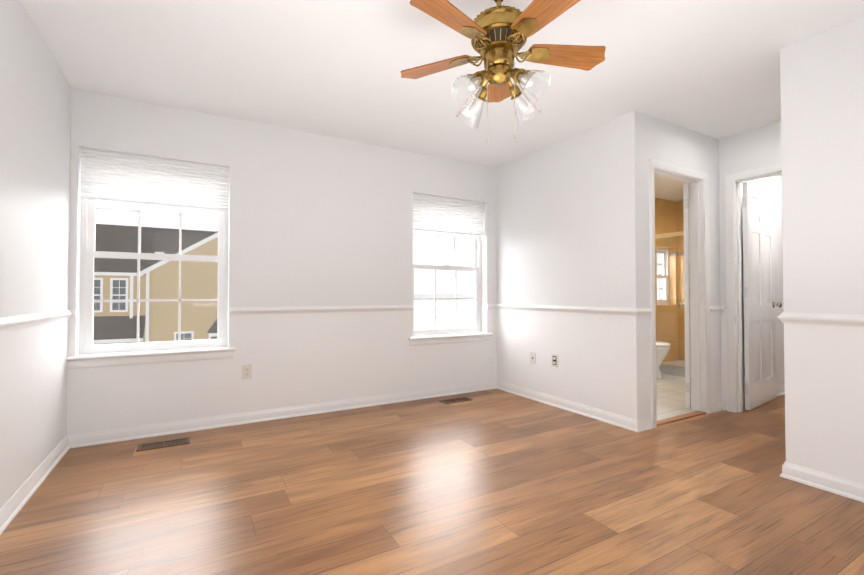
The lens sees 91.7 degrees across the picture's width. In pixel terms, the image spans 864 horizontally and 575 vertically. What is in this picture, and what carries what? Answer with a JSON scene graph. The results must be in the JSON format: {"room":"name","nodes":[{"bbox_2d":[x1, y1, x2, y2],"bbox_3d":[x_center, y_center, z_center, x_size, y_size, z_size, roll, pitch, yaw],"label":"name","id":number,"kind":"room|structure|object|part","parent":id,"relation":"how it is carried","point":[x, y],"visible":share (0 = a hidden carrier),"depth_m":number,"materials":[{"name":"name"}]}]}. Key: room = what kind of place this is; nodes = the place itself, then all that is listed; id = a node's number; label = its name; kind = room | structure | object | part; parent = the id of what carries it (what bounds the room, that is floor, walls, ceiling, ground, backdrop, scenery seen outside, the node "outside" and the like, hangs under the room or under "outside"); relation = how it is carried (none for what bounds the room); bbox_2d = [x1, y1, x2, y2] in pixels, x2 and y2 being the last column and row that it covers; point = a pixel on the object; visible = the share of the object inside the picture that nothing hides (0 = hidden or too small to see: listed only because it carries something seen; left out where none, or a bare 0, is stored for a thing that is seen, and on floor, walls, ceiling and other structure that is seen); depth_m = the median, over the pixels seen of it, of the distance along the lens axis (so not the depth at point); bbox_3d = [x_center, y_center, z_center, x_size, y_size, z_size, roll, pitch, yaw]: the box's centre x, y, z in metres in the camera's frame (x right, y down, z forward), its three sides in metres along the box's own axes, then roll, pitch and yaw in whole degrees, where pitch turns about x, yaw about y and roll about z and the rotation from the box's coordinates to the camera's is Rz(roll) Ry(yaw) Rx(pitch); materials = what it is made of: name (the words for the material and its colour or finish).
{"room":"empty bedroom","nodes":[
{"label":"empty bedroom","id":0,"kind":"room"},
{"bbox_2d":[0,0,71,508],"bbox_3d":[-1.405,-0.173,0.872,0.120,2.440,4.820,1,-1,-30],"label":"wall","id":1,"kind":"structure","parent":0,"point":[35,122],"depth_m":2.17,"materials":[{"name":"paint"}]},
{"bbox_2d":[0,435,71,534],"bbox_3d":[-1.329,1.005,0.862,0.021,0.085,4.520,1,-1,-30],"label":"baseboard","id":2,"kind":"structure","parent":1,"relation":"attached to","point":[11,508],"depth_m":2.17,"materials":[{"name":"white wood"}]},
{"bbox_2d":[0,309,75,331],"bbox_3d":[-1.324,0.147,0.878,0.030,0.060,4.520,1,-1,-30],"label":"trim","id":3,"kind":"structure","parent":1,"relation":"attached to","point":[13,322],"depth_m":2.17,"materials":[{"name":"white wood"}]},
{"bbox_2d":[67,88,678,434],"bbox_3d":[0.747,-0.109,4.768,7.477,2.440,0.180,1,-1,-30],"label":"wall","id":4,"kind":"structure","parent":0,"point":[317,220],"depth_m":3.59,"materials":[{"name":"paint"}]},
{"bbox_2d":[66,346,234,368],"bbox_3d":[-2.029,0.514,3.110,1.021,0.084,0.142,1,-1,-30],"label":"window sill","id":5,"kind":"structure","parent":4,"relation":"attached to","point":[80,361],"depth_m":3.04,"materials":[{"name":"white wood"}]},
{"bbox_2d":[79,148,228,353],"bbox_3d":[-2.067,-0.235,3.184,0.936,1.460,0.140,1,-1,-30],"label":"window","id":6,"kind":"structure","parent":4,"relation":"in","point":[118,177],"depth_m":3.13,"materials":[{"name":"white plastic"}]},
{"bbox_2d":[80,148,228,210],"bbox_3d":[-2.037,-0.791,3.141,0.924,0.348,0.020,1,-1,-30],"label":"pleated shade","id":7,"kind":"object","parent":6,"relation":"attached to","point":[105,175],"depth_m":3.12,"materials":[{"name":"fabric"}]},
{"bbox_3d":[-2.081,-0.240,3.209,0.792,1.306,0.034,1,-1,-30],"label":"glass","id":8,"kind":"part","parent":6,"relation":"part of","materials":[{"name":"clear glass"}]},
{"bbox_2d":[242,364,251,379],"bbox_3d":[-1.488,0.678,3.372,0.072,0.116,0.010,1,-1,-30],"label":"electrical outlet","id":9,"kind":"object","parent":4,"relation":"attached to","point":[247,371],"visible":1,"depth_m":3.37,"materials":[{"name":"white plastic"}]},
{"bbox_2d":[72,380,495,447],"bbox_3d":[-0.853,1.051,3.722,3.621,0.085,0.021,1,-1,-30],"label":"baseboard","id":10,"kind":"structure","parent":4,"relation":"attached to","point":[138,432],"depth_m":3.40,"materials":[{"name":"white wood"}]},
{"bbox_2d":[229,305,413,314],"bbox_3d":[-0.894,0.194,3.712,1.630,0.060,0.022,1,-1,-30],"label":"trim","id":11,"kind":"structure","parent":4,"relation":"attached to","point":[366,308],"depth_m":3.64,"materials":[{"name":"white wood"}]},
{"bbox_2d":[412,194,483,335],"bbox_3d":[0.152,-0.209,4.447,0.910,1.450,0.140,1,-1,-30],"label":"window","id":12,"kind":"structure","parent":4,"relation":"in","point":[433,214],"depth_m":4.45,"materials":[{"name":"white plastic"}]},
{"bbox_3d":[0.137,-0.214,4.473,0.766,1.296,0.034,1,-1,-30],"label":"glass","id":13,"kind":"part","parent":12,"relation":"part of","materials":[{"name":"clear glass"}]},
{"bbox_2d":[413,194,483,235],"bbox_3d":[0.181,-0.754,4.404,0.898,0.360,0.020,1,-1,-30],"label":"pleated shade","id":14,"kind":"object","parent":12,"relation":"attached to","point":[430,213],"depth_m":4.39,"materials":[{"name":"fabric"}]},
{"bbox_2d":[408,332,491,345],"bbox_3d":[0.187,0.534,4.373,1.000,0.084,0.142,1,-1,-30],"label":"window sill","id":15,"kind":"structure","parent":4,"relation":"attached to","point":[444,339],"depth_m":4.30,"materials":[{"name":"white wood"}]},
{"bbox_2d":[656,248,669,304],"bbox_3d":[3.408,-0.164,6.338,0.480,0.860,0.079,1,-1,-30],"label":"bathroom window","id":16,"kind":"structure","parent":4,"relation":"in","point":[663,252],"depth_m":6.41,"materials":[{"name":"white plastic"}]},
{"bbox_2d":[0,389,863,574],"bbox_3d":[1.843,1.127,2.702,7.597,0.100,4.820,1,-1,-30],"label":"floor","id":17,"kind":"structure","parent":0,"point":[493,482],"depth_m":2.09,"materials":[{"name":"brown wood"}]},
{"bbox_2d":[136,437,189,451],"bbox_3d":[-1.843,1.077,2.887,0.305,0.006,0.135,1,-1,-30],"label":"floor vent","id":18,"kind":"object","parent":17,"relation":"in","point":[161,444],"visible":1,"depth_m":2.88,"materials":[{"name":"brown metal"}]},
{"bbox_2d":[439,397,472,403],"bbox_3d":[0.233,1.097,4.081,0.305,0.006,0.135,1,-1,-30],"label":"floor vent","id":19,"kind":"object","parent":17,"relation":"in","point":[454,400],"visible":1,"depth_m":4.07,"materials":[{"name":"brown metal"}]},
{"bbox_2d":[657,411,705,425],"bbox_3d":[2.047,1.084,3.483,0.710,0.012,0.065,1,-1,-30],"label":"threshold","id":20,"kind":"object","parent":17,"relation":"on","point":[678,418],"visible":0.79,"depth_m":3.48,"materials":[{"name":"brown wood"}]},
{"bbox_2d":[20,0,863,201],"bbox_3d":[1.843,-1.413,2.743,7.597,0.100,4.820,1,-1,-30],"label":"ceiling","id":21,"kind":"structure","parent":0,"point":[335,68],"depth_m":2.57,"materials":[{"name":"white paint"}]},
{"bbox_2d":[401,0,605,143],"bbox_3d":[0.311,-1.001,1.839,0.971,0.752,0.945,1,-1,-30],"label":"ceiling fan","id":22,"kind":"object","parent":21,"relation":"hanging from","point":[498,34],"visible":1,"depth_m":1.81,"materials":[{"name":"brown wood"}]},
{"bbox_3d":[0.014,-1.060,2.024,0.379,0.006,0.148,0,11,27],"label":"blade","id":23,"kind":"part","parent":22,"relation":"part of","materials":[{"name":"brown wood"}]},
{"label":"blade","id":24,"kind":"part","parent":22,"relation":"part of","materials":[{"name":"brown wood"}]},
{"bbox_3d":[0.352,-1.057,2.194,0.148,0.006,0.379,-12,-3,9],"label":"blade","id":25,"kind":"part","parent":22,"relation":"part of","materials":[{"name":"brown wood"}]},
{"bbox_3d":[0.444,-1.067,1.589,0.148,0.006,0.379,14,-7,-26],"label":"blade","id":26,"kind":"part","parent":22,"relation":"part of","materials":[{"name":"brown wood"}]},
{"bbox_3d":[0.618,-1.062,1.925,0.379,0.006,0.148,0,-13,-9],"label":"blade","id":27,"kind":"part","parent":22,"relation":"part of","materials":[{"name":"brown wood"}]},
{"bbox_2d":[656,373,695,420],"bbox_3d":[2.676,1.107,4.811,3.361,0.010,1.620,1,-1,-30],"label":"floor","id":28,"kind":"structure","parent":0,"point":[670,395],"depth_m":4.16,"materials":[{"name":"beige tile"}]},
{"bbox_2d":[656,341,670,378],"bbox_3d":[2.641,0.725,5.306,0.450,0.770,0.717,1,-1,-30],"label":"toilet","id":29,"kind":"object","parent":28,"relation":"on","point":[662,349],"visible":0.19,"depth_m":5.02,"materials":[{"name":"white ceramic"}]},
{"bbox_2d":[655,231,684,376],"bbox_3d":[3.643,0.204,5.409,1.096,1.815,1.557,1,-1,-30],"label":"shower enclosure","id":30,"kind":"object","parent":28,"relation":"on","point":[676,367],"visible":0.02,"depth_m":5.39,"materials":[{"name":"brown"}]},
{"bbox_2d":[496,15,863,483],"bbox_3d":[1.884,-0.143,2.711,0.115,2.440,4.520,1,-1,-30],"label":"wall","id":31,"kind":"structure","parent":0,"point":[570,221],"depth_m":3.20,"materials":[{"name":"paint"}]},
{"bbox_2d":[530,352,535,363],"bbox_3d":[0.994,0.696,4.136,0.008,0.116,0.072,1,-1,-30],"label":"jack","id":32,"kind":"object","parent":31,"relation":"attached to","point":[532,357],"visible":1,"depth_m":4.13,"materials":[{"name":"white plastic"}]},
{"bbox_2d":[552,354,557,366],"bbox_3d":[1.136,0.676,3.885,0.010,0.116,0.072,1,-1,-30],"label":"duplex electrical outlet","id":33,"kind":"object","parent":31,"relation":"attached to","point":[554,360],"visible":1,"depth_m":3.88,"materials":[{"name":"white plastic"}]},
{"bbox_2d":[492,304,643,315],"bbox_3d":[1.115,0.197,3.889,0.051,0.060,1.702,1,-1,-30],"label":"trim","id":34,"kind":"structure","parent":31,"relation":"attached to","point":[548,308],"depth_m":3.66,"materials":[{"name":"white wood"}]},
{"bbox_2d":[496,380,643,431],"bbox_3d":[1.140,1.054,3.861,0.021,0.085,1.651,1,-1,-30],"label":"baseboard","id":35,"kind":"structure","parent":31,"relation":"attached to","point":[631,424],"depth_m":3.64,"materials":[{"name":"white wood"}]},
{"bbox_2d":[777,312,863,326],"bbox_3d":[2.454,0.159,1.567,0.022,0.060,1.916,1,-1,-30],"label":"trim","id":36,"kind":"structure","parent":31,"relation":"attached to","point":[795,318],"depth_m":2.23,"materials":[{"name":"white wood"}]},
{"bbox_2d":[780,461,863,502],"bbox_3d":[2.455,1.016,1.553,0.021,0.085,1.915,1,-1,-30],"label":"baseboard","id":37,"kind":"structure","parent":31,"relation":"attached to","point":[847,488],"depth_m":2.22,"materials":[{"name":"white wood"}]},
{"bbox_2d":[677,201,684,360],"bbox_3d":[4.173,-0.094,5.716,0.115,2.440,1.565,1,-1,-30],"label":"wall","id":38,"kind":"structure","parent":0,"point":[680,211],"depth_m":6.33,"materials":[{"name":"orange paint"}]},
{"bbox_2d":[644,114,784,417],"bbox_3d":[3.166,-0.119,4.175,3.561,2.440,0.115,1,-1,-30],"label":"wall","id":39,"kind":"structure","parent":0,"point":[671,143],"depth_m":3.72,"materials":[{"name":"paint"}]},
{"bbox_2d":[649,159,710,427],"bbox_3d":[2.032,0.044,3.526,0.834,2.092,0.153,1,-1,-30],"label":"door frame","id":40,"kind":"structure","parent":39,"relation":"attached to","point":[697,296],"depth_m":3.66,"materials":[{"name":"white wood"}]},
{"bbox_2d":[679,184,690,408],"bbox_3d":[2.474,0.078,4.064,0.167,2.018,0.714,-1,-1,32],"label":"bathroom door","id":41,"kind":"structure","parent":39,"relation":"in","point":[686,303],"depth_m":3.77,"materials":[{"name":"white wood"}]},
{"bbox_2d":[724,385,784,407],"bbox_3d":[3.248,1.058,4.124,1.249,0.085,0.021,1,-1,-30],"label":"baseboard","id":42,"kind":"structure","parent":39,"relation":"attached to","point":[780,390],"depth_m":4.29,"materials":[{"name":"white wood"}]},
{"bbox_2d":[742,182,781,409],"bbox_3d":[3.103,0.076,3.921,0.764,2.018,0.106,1,-1,-37],"label":"hall door","id":43,"kind":"structure","parent":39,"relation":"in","point":[759,299],"depth_m":3.88,"materials":[{"name":"white wood"}]},
{"bbox_2d":[719,121,781,410],"bbox_3d":[2.877,-0.131,3.417,0.115,2.440,0.916,1,-1,-30],"label":"wall","id":44,"kind":"structure","parent":0,"point":[758,147],"depth_m":3.70,"materials":[{"name":"paint"}]},
{"bbox_2d":[725,163,781,412],"bbox_3d":[2.898,0.042,3.378,0.153,2.092,0.884,1,-1,-30],"label":"door frame","id":45,"kind":"structure","parent":44,"relation":"attached to","point":[730,290],"depth_m":3.69,"materials":[{"name":"white wood"}]},
{"label":"outside","id":46,"kind":"structure","parent":0,"visible":0},
{"bbox_2d":[414,299,474,329],"bbox_3d":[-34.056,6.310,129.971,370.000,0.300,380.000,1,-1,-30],"label":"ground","id":47,"kind":"structure","parent":46,"point":[445,304],"depth_m":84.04,"materials":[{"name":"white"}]},
{"bbox_2d":[93,224,217,344],"bbox_3d":[-13.309,0.533,22.941,18.800,7.750,10.570,1,-1,-30],"label":"neighbouring house","id":48,"kind":"structure","parent":47,"relation":"on","point":[147,278],"depth_m":19.26,"materials":[{"name":"beige"}]},
{"bbox_2d":[414,294,473,297],"bbox_3d":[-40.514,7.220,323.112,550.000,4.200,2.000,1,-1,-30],"label":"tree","id":49,"kind":"object","parent":47,"relation":"on","point":[447,296],"depth_m":351.25,"materials":[{"name":"white"}]}
]}

